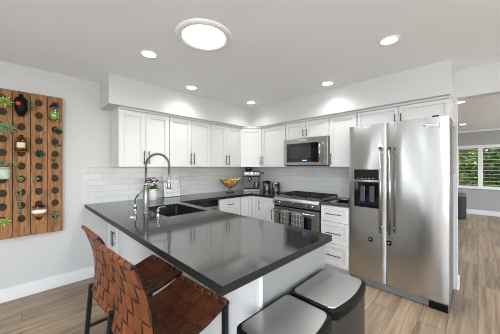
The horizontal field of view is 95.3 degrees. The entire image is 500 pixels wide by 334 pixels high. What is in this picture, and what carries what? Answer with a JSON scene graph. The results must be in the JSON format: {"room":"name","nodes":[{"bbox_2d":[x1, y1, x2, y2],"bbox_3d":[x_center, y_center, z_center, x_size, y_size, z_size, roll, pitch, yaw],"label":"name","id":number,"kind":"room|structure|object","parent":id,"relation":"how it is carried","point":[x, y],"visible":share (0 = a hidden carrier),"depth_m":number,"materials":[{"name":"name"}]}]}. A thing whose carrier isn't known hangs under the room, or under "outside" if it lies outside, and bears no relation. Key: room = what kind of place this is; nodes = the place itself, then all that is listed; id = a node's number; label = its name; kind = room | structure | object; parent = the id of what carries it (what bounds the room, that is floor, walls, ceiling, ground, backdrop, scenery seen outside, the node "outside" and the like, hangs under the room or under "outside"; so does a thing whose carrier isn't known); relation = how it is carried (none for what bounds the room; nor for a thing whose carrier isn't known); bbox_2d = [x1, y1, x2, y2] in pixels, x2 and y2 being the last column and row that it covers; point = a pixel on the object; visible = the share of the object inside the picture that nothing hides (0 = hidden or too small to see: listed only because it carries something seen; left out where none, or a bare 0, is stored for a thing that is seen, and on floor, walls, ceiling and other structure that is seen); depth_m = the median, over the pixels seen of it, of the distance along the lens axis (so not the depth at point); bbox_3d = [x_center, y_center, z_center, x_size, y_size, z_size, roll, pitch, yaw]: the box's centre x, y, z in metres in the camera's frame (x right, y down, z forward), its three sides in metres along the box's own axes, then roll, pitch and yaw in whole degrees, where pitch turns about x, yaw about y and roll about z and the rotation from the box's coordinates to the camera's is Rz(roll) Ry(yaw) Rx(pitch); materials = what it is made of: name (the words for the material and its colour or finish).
{"room":"kitchen","nodes":[
{"label":"kitchen","id":0,"kind":"room"},
{"bbox_2d":[0,61,230,289],"bbox_3d":[-0.071,0.150,4.808,12.100,2.440,0.100,0,0,-45],"label":"wall","id":1,"kind":"structure","parent":0,"point":[86,127],"depth_m":2.68,"materials":[{"name":"grey paint"}]},
{"bbox_2d":[0,88,62,239],"bbox_3d":[-2.343,-0.030,2.433,0.528,1.510,0.044,0,0,-45],"label":"rack","id":2,"kind":"object","parent":1,"relation":"attached to","point":[35,125],"visible":0.8,"depth_m":2.44,"materials":[{"name":"brown wood"}]},
{"bbox_2d":[0,218,11,226],"bbox_3d":[-2.442,0.546,2.272,0.106,0.093,0.083,0,0,-45],"label":"succulent","id":3,"kind":"object","parent":2,"relation":"attached to","point":[3,221],"visible":1,"depth_m":2.25,"materials":[{"name":"green plant"}]},
{"bbox_2d":[0,95,13,106],"bbox_3d":[-2.436,-0.644,2.272,0.128,0.117,0.093,0,0,-45],"label":"air plant","id":4,"kind":"object","parent":2,"relation":"on","point":[5,101],"visible":1,"depth_m":2.26,"materials":[{"name":"green plant"}]},
{"bbox_2d":[0,121,15,134],"bbox_3d":[-2.430,-0.385,2.272,0.146,0.136,0.100,0,0,-45],"label":"succulent","id":5,"kind":"object","parent":2,"relation":"attached to","point":[7,127],"visible":1,"depth_m":2.25,"materials":[{"name":"green plant"}]},
{"bbox_2d":[0,162,18,178],"bbox_3d":[-2.427,0.033,2.232,0.253,0.173,0.117,0,0,-45],"label":"planter","id":6,"kind":"object","parent":2,"relation":"on","point":[5,172],"visible":1,"depth_m":2.23,"materials":[{"name":"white ceramic"}]},
{"bbox_2d":[0,167,10,178],"bbox_3d":[-2.428,0.061,2.244,0.100,0.118,0.100,0,0,-45],"label":"jar","id":7,"kind":"object","parent":6,"relation":"on","point":[5,172],"depth_m":2.22,"materials":[{"name":"white ceramic"}]},
{"bbox_2d":[17,189,21,214],"bbox_3d":[-2.377,0.358,2.355,0.039,0.271,0.047,0,0,-45],"label":"trailing plant","id":8,"kind":"object","parent":2,"relation":"hanging from","point":[19,190],"visible":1,"depth_m":2.35,"materials":[{"name":"green plant"}]},
{"bbox_2d":[14,94,27,114],"bbox_3d":[-2.342,-0.638,2.332,0.100,0.217,0.100,0,0,-45],"label":"bottle","id":9,"kind":"object","parent":2,"relation":"hanging from","point":[20,103],"visible":1,"depth_m":2.30,"materials":[{"name":"black glass"}]},
{"bbox_2d":[14,135,27,151],"bbox_3d":[-2.341,-0.240,2.331,0.096,0.175,0.097,0,0,-45],"label":"glass bottle","id":10,"kind":"object","parent":2,"relation":"hanging from","point":[20,142],"visible":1,"depth_m":2.30,"materials":[{"name":"brown glass"}]},
{"bbox_2d":[31,205,46,216],"bbox_3d":[-2.238,0.469,2.421,0.122,0.118,0.122,0,0,-45],"label":"wall pot","id":11,"kind":"object","parent":2,"relation":"attached to","point":[38,210],"visible":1,"depth_m":2.38,"materials":[{"name":"orange ceramic"}]},
{"bbox_2d":[35,150,44,157],"bbox_3d":[-2.262,-0.136,2.457,0.094,0.085,0.076,0,0,-45],"label":"succulent","id":12,"kind":"object","parent":2,"relation":"attached to","point":[39,154],"visible":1,"depth_m":2.44,"materials":[{"name":"green plant"}]},
{"bbox_2d":[49,104,59,121],"bbox_3d":[-2.160,-0.601,2.516,0.092,0.192,0.092,0,0,-45],"label":"jar","id":13,"kind":"object","parent":2,"relation":"on","point":[53,110],"visible":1,"depth_m":2.48,"materials":[{"name":"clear glass"}]},
{"bbox_2d":[54,128,62,134],"bbox_3d":[-2.155,-0.391,2.567,0.088,0.080,0.073,0,0,-45],"label":"succulent","id":14,"kind":"object","parent":2,"relation":"attached to","point":[57,131],"visible":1,"depth_m":2.55,"materials":[{"name":"green plant"}]},
{"bbox_2d":[0,266,94,303],"bbox_3d":[-3.046,1.302,1.752,3.370,0.135,0.016,0,0,-45],"label":"baseboard","id":15,"kind":"structure","parent":1,"relation":"attached to","point":[19,291],"depth_m":2.52,"materials":[{"name":"white paint"}]},
{"bbox_2d":[83,167,83,203],"bbox_3d":[-2.024,0.227,2.776,0.007,0.457,0.012,0,0,-45],"label":"trim","id":16,"kind":"structure","parent":1,"relation":"attached to","point":[83,167],"depth_m":2.77,"materials":[{"name":"white paint"}]},
{"bbox_2d":[111,106,169,166],"bbox_3d":[-1.461,-0.364,3.071,0.637,0.728,0.380,0,0,-45],"label":"upper cabinet","id":17,"kind":"object","parent":1,"relation":"attached to","point":[136,134],"visible":0.93,"depth_m":2.92,"materials":[{"name":"white paint"}]},
{"bbox_2d":[169,115,210,166],"bbox_3d":[-0.986,-0.364,3.546,0.699,0.728,0.380,0,0,-45],"label":"upper cabinet","id":18,"kind":"object","parent":1,"relation":"attached to","point":[189,138],"visible":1,"depth_m":3.41,"materials":[{"name":"white paint"}]},
{"bbox_2d":[84,166,348,203],"bbox_3d":[-0.186,0.212,2.989,2.895,0.485,2.310,0,0,-45],"label":"backsplash","id":19,"kind":"structure","parent":1,"relation":"attached to","point":[101,184],"depth_m":3.62,"materials":[{"name":"grey tile"}]},
{"bbox_2d":[211,122,240,166],"bbox_3d":[-0.505,-0.364,4.027,0.655,0.728,0.380,0,0,-45],"label":"upper cabinet","id":20,"kind":"object","parent":1,"relation":"attached to","point":[225,139],"visible":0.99,"depth_m":3.90,"materials":[{"name":"white paint"}]},
{"bbox_2d":[240,127,261,166],"bbox_3d":[0.024,-0.363,4.388,0.618,0.727,0.610,0,0,45],"label":"upper cabinet","id":21,"kind":"object","parent":1,"relation":"attached to","point":[251,137],"visible":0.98,"depth_m":4.16,"materials":[{"name":"white paint"}]},
{"bbox_2d":[100,59,453,126],"bbox_3d":[0.191,-0.900,2.729,2.730,0.340,3.210,0,0,-45],"label":"soffit","id":22,"kind":"object","parent":1,"relation":"attached to","point":[434,80],"depth_m":2.93,"materials":[{"name":"grey paint"}]},
{"bbox_2d":[0,0,499,130],"bbox_3d":[2.404,-1.110,2.333,12.100,0.080,7.100,0,0,-45],"label":"ceiling","id":23,"kind":"structure","parent":0,"point":[278,51],"depth_m":1.93,"materials":[{"name":"white paint"}]},
{"bbox_2d":[140,49,157,57],"bbox_3d":[-0.955,-1.066,2.157,0.162,0.008,0.162,0,0,-45],"label":"recessed light","id":24,"kind":"object","parent":23,"relation":"in","point":[146,53],"visible":1,"depth_m":2.14,"materials":[{"name":"white paint"}]},
{"bbox_2d":[185,85,197,89],"bbox_3d":[-0.785,-1.066,3.062,0.162,0.008,0.162,0,0,-45],"label":"recessed light","id":25,"kind":"object","parent":23,"relation":"in","point":[191,87],"visible":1,"depth_m":3.06,"materials":[{"name":"white paint"}]},
{"bbox_2d":[175,18,231,51],"bbox_3d":[-0.375,-1.060,1.867,0.452,0.020,0.452,0,0,-45],"label":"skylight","id":26,"kind":"object","parent":23,"relation":"attached to","point":[200,34],"visible":1,"depth_m":1.82,"materials":[{"name":"white glass"}]},
{"bbox_2d":[321,81,333,85],"bbox_3d":[0.990,-1.066,2.913,0.162,0.008,0.162,0,0,-45],"label":"recessed light","id":27,"kind":"object","parent":23,"relation":"in","point":[326,83],"visible":1,"depth_m":2.91,"materials":[{"name":"white paint"}]},
{"bbox_2d":[378,35,400,45],"bbox_3d":[1.174,-1.066,1.923,0.162,0.008,0.162,0,0,-45],"label":"recessed light","id":28,"kind":"object","parent":23,"relation":"in","point":[391,39],"visible":1,"depth_m":1.92,"materials":[{"name":"white paint"}]},
{"bbox_2d":[0,213,499,333],"bbox_3d":[2.404,1.400,2.333,12.100,0.060,7.100,0,0,-45],"label":"floor","id":29,"kind":"structure","parent":0,"point":[474,308],"depth_m":2.22,"materials":[{"name":"beige wood"}]},
{"bbox_2d":[107,222,123,257],"bbox_3d":[-1.561,0.933,2.731,0.698,0.873,0.176,0,0,45],"label":"base cabinet","id":30,"kind":"object","parent":29,"relation":"on","point":[115,237],"visible":0.2,"depth_m":2.66,"materials":[{"name":"white paint"}]},
{"bbox_2d":[81,225,181,333],"bbox_3d":[-0.787,0.872,1.517,0.451,0.997,0.489,0,0,43],"label":"bar stool","id":31,"kind":"object","parent":29,"relation":"on","point":[155,273],"visible":0.73,"depth_m":1.46,"materials":[{"name":"brown leather"}]},
{"bbox_2d":[99,244,228,333],"bbox_3d":[-0.436,0.872,1.166,0.451,0.997,0.489,0,0,41],"label":"bar stool","id":32,"kind":"object","parent":29,"relation":"on","point":[135,312],"visible":1,"depth_m":1.13,"materials":[{"name":"brown leather"}]},
{"bbox_2d":[188,200,217,209],"bbox_3d":[-0.876,0.934,3.456,0.598,0.872,0.614,0,0,-45],"label":"dishwasher","id":33,"kind":"object","parent":29,"relation":"on","point":[212,204],"visible":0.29,"depth_m":3.36,"materials":[{"name":"black metal"}]},
{"bbox_2d":[124,233,324,333],"bbox_3d":[-0.423,0.933,1.972,0.649,0.874,1.972,0,0,-45],"label":"peninsula panel","id":34,"kind":"object","parent":29,"relation":"on","point":[245,301],"visible":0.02,"depth_m":1.21,"materials":[{"name":"white paint"}]},
{"bbox_2d":[217,197,239,214],"bbox_3d":[-0.511,0.933,3.831,0.433,0.873,0.630,0,0,-45],"label":"base cabinet","id":35,"kind":"object","parent":29,"relation":"on","point":[231,205],"visible":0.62,"depth_m":3.63,"materials":[{"name":"white paint"}]},
{"bbox_2d":[240,196,262,219],"bbox_3d":[0.018,0.933,4.208,0.840,0.873,0.845,0,0,-45],"label":"base cabinet","id":36,"kind":"object","parent":29,"relation":"on","point":[250,206],"visible":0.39,"depth_m":3.89,"materials":[{"name":"white paint"}]},
{"bbox_2d":[85,189,331,295],"bbox_3d":[-0.042,0.475,2.842,2.879,0.040,2.699,0,0,-45],"label":"countertop","id":37,"kind":"structure","parent":36,"relation":"on","point":[225,252],"depth_m":1.47,"materials":[{"name":"grey stone"}]},
{"bbox_2d":[133,195,137,212],"bbox_3d":[-1.141,0.361,2.281,0.056,0.189,0.044,0,0,-45],"label":"tap","id":38,"kind":"object","parent":37,"relation":"on","point":[135,204],"visible":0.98,"depth_m":2.27,"materials":[{"name":"silver metal"}]},
{"bbox_2d":[147,177,158,199],"bbox_3d":[-1.364,0.298,3.183,0.229,0.313,0.208,0,0,-14],"label":"flower pot","id":39,"kind":"object","parent":37,"relation":"on","point":[152,190],"visible":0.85,"depth_m":3.14,"materials":[{"name":"white ceramic"}]},
{"bbox_2d":[137,153,170,213],"bbox_3d":[-0.954,0.155,2.297,0.324,0.600,0.078,0,0,-45],"label":"kitchen faucet","id":40,"kind":"object","parent":37,"relation":"on","point":[145,191],"visible":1,"depth_m":2.22,"materials":[{"name":"grey metal"}]},
{"bbox_2d":[143,186,148,213],"bbox_3d":[-1.015,0.321,2.224,0.060,0.268,0.060,0,0,-45],"label":"faucet","id":41,"kind":"object","parent":40,"relation":"attached to","point":[145,189],"depth_m":2.21,"materials":[{"name":"grey metal"}]},
{"bbox_2d":[156,206,166,216],"bbox_3d":[-0.825,0.410,2.114,0.040,0.090,0.121,0,0,18],"label":"soap dispenser","id":42,"kind":"object","parent":37,"relation":"on","point":[157,210],"visible":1,"depth_m":2.07,"materials":[{"name":"silver metal"}]},
{"bbox_2d":[162,175,179,196],"bbox_3d":[-1.207,0.289,3.505,0.080,0.328,0.256,0,0,45],"label":"print","id":43,"kind":"object","parent":37,"relation":"on","point":[175,188],"visible":0.83,"depth_m":3.50,"materials":[{"name":"white paper"}]},
{"bbox_2d":[149,207,195,216],"bbox_3d":[-0.831,0.603,2.464,0.466,0.214,0.696,0,0,-45],"label":"sink","id":44,"kind":"object","parent":37,"relation":"in","point":[172,211],"visible":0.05,"depth_m":2.76,"materials":[{"name":"black metal"}]},
{"bbox_2d":[220,179,238,192],"bbox_3d":[-0.354,0.340,4.073,0.380,0.229,0.380,0,0,-45],"label":"fruit bowl","id":45,"kind":"object","parent":37,"relation":"on","point":[221,180],"visible":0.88,"depth_m":4.00,"materials":[{"name":"silver metal"}]},
{"bbox_2d":[220,179,238,187],"bbox_3d":[-0.354,0.300,4.073,0.380,0.148,0.380,0,0,-45],"label":"wire basket","id":46,"kind":"object","parent":45,"relation":"on","point":[221,180],"depth_m":3.98,"materials":[{"name":"black metal"}]},
{"bbox_2d":[243,167,263,191],"bbox_3d":[0.069,0.224,4.298,0.385,0.462,0.347,0,0,0],"label":"espresso machine","id":47,"kind":"object","parent":37,"relation":"on","point":[250,176],"visible":0.93,"depth_m":4.24,"materials":[{"name":"silver metal"}]},
{"bbox_2d":[254,182,258,187],"bbox_3d":[0.120,0.335,4.246,0.104,0.115,0.104,0,0,45],"label":"milk jug","id":48,"kind":"object","parent":47,"relation":"on","point":[256,184],"visible":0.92,"depth_m":4.21,"materials":[{"name":"grey metal"}]},
{"bbox_2d":[263,180,270,191],"bbox_3d":[0.310,0.352,4.214,0.150,0.206,0.148,0,0,-45],"label":"canister","id":49,"kind":"object","parent":37,"relation":"on","point":[266,184],"visible":1,"depth_m":4.16,"materials":[{"name":"silver metal"}]},
{"bbox_2d":[272,182,279,192],"bbox_3d":[0.465,0.365,4.086,0.148,0.180,0.144,0,0,-45],"label":"canister","id":50,"kind":"object","parent":37,"relation":"on","point":[275,185],"visible":0.99,"depth_m":4.03,"materials":[{"name":"silver metal"}]},
{"bbox_2d":[262,197,274,221],"bbox_3d":[0.494,0.933,3.893,0.265,0.873,0.636,0,0,45],"label":"base cabinet","id":51,"kind":"object","parent":29,"relation":"on","point":[268,205],"visible":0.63,"depth_m":3.71,"materials":[{"name":"white paint"}]},
{"bbox_2d":[237,294,331,333],"bbox_3d":[0.169,1.005,0.940,0.364,0.730,0.309,0,0,-45],"label":"bin","id":52,"kind":"object","parent":29,"relation":"on","point":[288,314],"visible":1,"depth_m":0.96,"materials":[{"name":"grey metal"}]},
{"bbox_2d":[273,191,338,232],"bbox_3d":[0.843,0.877,3.497,0.699,0.926,0.763,0,0,-45],"label":"gas range","id":53,"kind":"object","parent":29,"relation":"on","point":[307,203],"visible":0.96,"depth_m":3.26,"materials":[{"name":"silver metal"}]},
{"bbox_2d":[280,209,289,225],"bbox_3d":[0.512,0.781,3.341,0.049,0.304,0.151,0,0,-45],"label":"dish towel","id":54,"kind":"object","parent":53,"relation":"hanging from","point":[284,214],"visible":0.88,"depth_m":3.32,"materials":[{"name":"grey fabric"}]},
{"bbox_2d":[291,211,303,228],"bbox_3d":[0.661,0.786,3.192,0.049,0.314,0.181,0,0,-45],"label":"dish towel","id":55,"kind":"object","parent":53,"relation":"hanging from","point":[297,219],"visible":0.84,"depth_m":3.17,"materials":[{"name":"grey fabric"}]},
{"bbox_2d":[277,195,338,200],"bbox_3d":[0.889,0.459,3.543,0.565,0.020,0.763,0,0,-45],"label":"cooktop","id":56,"kind":"object","parent":53,"relation":"in","point":[304,197],"depth_m":3.34,"materials":[{"name":"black metal"}]},
{"bbox_2d":[291,269,365,333],"bbox_3d":[0.450,1.005,1.221,0.407,0.730,0.309,0,0,-45],"label":"bin","id":57,"kind":"object","parent":29,"relation":"on","point":[342,296],"visible":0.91,"depth_m":1.16,"materials":[{"name":"grey metal"}]},
{"bbox_2d":[321,204,350,275],"bbox_3d":[1.274,0.933,3.113,0.370,0.873,0.636,0,0,45],"label":"base cabinet","id":58,"kind":"object","parent":29,"relation":"on","point":[334,219],"visible":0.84,"depth_m":2.90,"materials":[{"name":"white paint"}]},
{"bbox_2d":[320,197,348,207],"bbox_3d":[1.281,0.475,3.120,0.614,0.040,0.376,0,0,-45],"label":"countertop","id":59,"kind":"structure","parent":58,"relation":"on","point":[333,202],"depth_m":2.96,"materials":[{"name":"grey stone"}]},
{"bbox_2d":[336,198,348,201],"bbox_3d":[1.244,0.439,3.041,0.147,0.033,0.202,0,0,-45],"label":"spoon rest","id":60,"kind":"object","parent":59,"relation":"on","point":[340,199],"visible":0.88,"depth_m":3.00,"materials":[{"name":"black plastic"}]},
{"bbox_2d":[349,115,452,313],"bbox_3d":[1.716,0.436,2.632,0.694,1.868,0.915,0,0,-45],"label":"refrigerator","id":61,"kind":"object","parent":29,"relation":"on","point":[401,178],"visible":0.99,"depth_m":2.38,"materials":[{"name":"grey metal"}]},
{"bbox_2d":[449,121,452,305],"bbox_3d":[1.768,0.444,2.684,0.547,1.812,0.903,0,0,-45],"label":"panel","id":62,"kind":"object","parent":61,"relation":"attached to","point":[451,125],"depth_m":2.38,"materials":[{"name":"grey"}]},
{"bbox_2d":[451,127,455,173],"bbox_3d":[2.155,-0.172,2.413,0.260,0.485,0.024,0,0,-45],"label":"board","id":63,"kind":"object","parent":61,"relation":"attached to","point":[453,131],"visible":1,"depth_m":2.33,"materials":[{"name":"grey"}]},
{"bbox_2d":[458,192,466,218],"bbox_3d":[5.579,1.040,6.230,0.600,0.660,0.480,0,0,-45],"label":"ottoman","id":64,"kind":"object","parent":29,"relation":"on","point":[462,199],"visible":0.49,"depth_m":5.92,"materials":[{"name":"grey fabric"}]},
{"bbox_2d":[458,192,465,196],"bbox_3d":[5.579,0.748,6.230,0.594,0.075,0.475,0,0,-45],"label":"cushion","id":65,"kind":"object","parent":64,"relation":"on","point":[459,194],"depth_m":5.94,"materials":[{"name":"grey fabric"}]},
{"bbox_2d":[285,116,329,139],"bbox_3d":[0.963,-0.587,3.612,0.759,0.283,0.380,0,0,45],"label":"upper cabinet","id":66,"kind":"object","parent":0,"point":[319,126],"visible":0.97,"depth_m":3.47,"materials":[{"name":"white paint"}]},
{"bbox_2d":[284,136,329,165],"bbox_3d":[0.939,-0.230,3.587,0.454,0.423,0.755,0,0,-45],"label":"microwave","id":67,"kind":"object","parent":66,"relation":"attached to","point":[312,151],"visible":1,"depth_m":3.42,"materials":[{"name":"grey metal"}]},
{"bbox_2d":[452,62,499,289],"bbox_3d":[2.507,0.150,2.436,0.130,2.440,6.900,0,0,-45],"label":"wall","id":68,"kind":"structure","parent":0,"point":[484,80],"depth_m":2.50,"materials":[{"name":"grey paint"}]},
{"bbox_2d":[261,123,296,166],"bbox_3d":[0.505,-0.364,4.070,0.531,0.728,0.380,0,0,45],"label":"upper cabinet","id":69,"kind":"object","parent":68,"relation":"attached to","point":[273,136],"visible":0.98,"depth_m":3.96,"materials":[{"name":"white paint"}]},
{"bbox_2d":[329,111,357,166],"bbox_3d":[1.366,-0.364,3.208,0.376,0.728,0.380,0,0,45],"label":"upper cabinet","id":70,"kind":"object","parent":68,"relation":"attached to","point":[340,124],"visible":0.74,"depth_m":3.12,"materials":[{"name":"white paint"}]},
{"bbox_2d":[357,95,452,125],"bbox_3d":[1.825,-0.614,2.749,0.916,0.228,0.380,0,0,45],"label":"upper cabinet","id":71,"kind":"object","parent":68,"relation":"attached to","point":[441,106],"visible":0.74,"depth_m":2.58,"materials":[{"name":"white paint"}]},
{"bbox_2d":[457,275,459,289],"bbox_3d":[2.364,1.310,2.586,0.151,0.120,0.016,0,0,-45],"label":"baseboard","id":72,"kind":"structure","parent":68,"relation":"attached to","point":[458,277],"depth_m":2.54,"materials":[{"name":"white paint"}]},
{"bbox_2d":[458,130,499,211],"bbox_3d":[6.654,0.150,6.583,0.120,2.440,6.900,0,0,-45],"label":"wall","id":73,"kind":"structure","parent":0,"point":[477,199],"depth_m":6.53,"materials":[{"name":"grey paint"}]},
{"bbox_2d":[458,144,499,189],"bbox_3d":[7.199,0.000,5.962,0.112,1.260,2.790,0,0,-45],"label":"window","id":74,"kind":"structure","parent":73,"relation":"in","point":[478,165],"depth_m":6.54,"materials":[{"name":"white paint"}]},
{"bbox_2d":[458,128,499,132],"bbox_3d":[6.594,-1.045,6.523,0.050,0.050,6.900,0,0,-45],"label":"trim","id":75,"kind":"structure","parent":73,"relation":"attached to","point":[493,128],"depth_m":6.53,"materials":[{"name":"white paint"}]},
{"bbox_2d":[467,209,499,216],"bbox_3d":[6.606,1.302,6.535,0.016,0.135,6.900,0,0,-45],"label":"baseboard","id":76,"kind":"structure","parent":73,"relation":"attached to","point":[469,211],"depth_m":6.49,"materials":[{"name":"white paint"}]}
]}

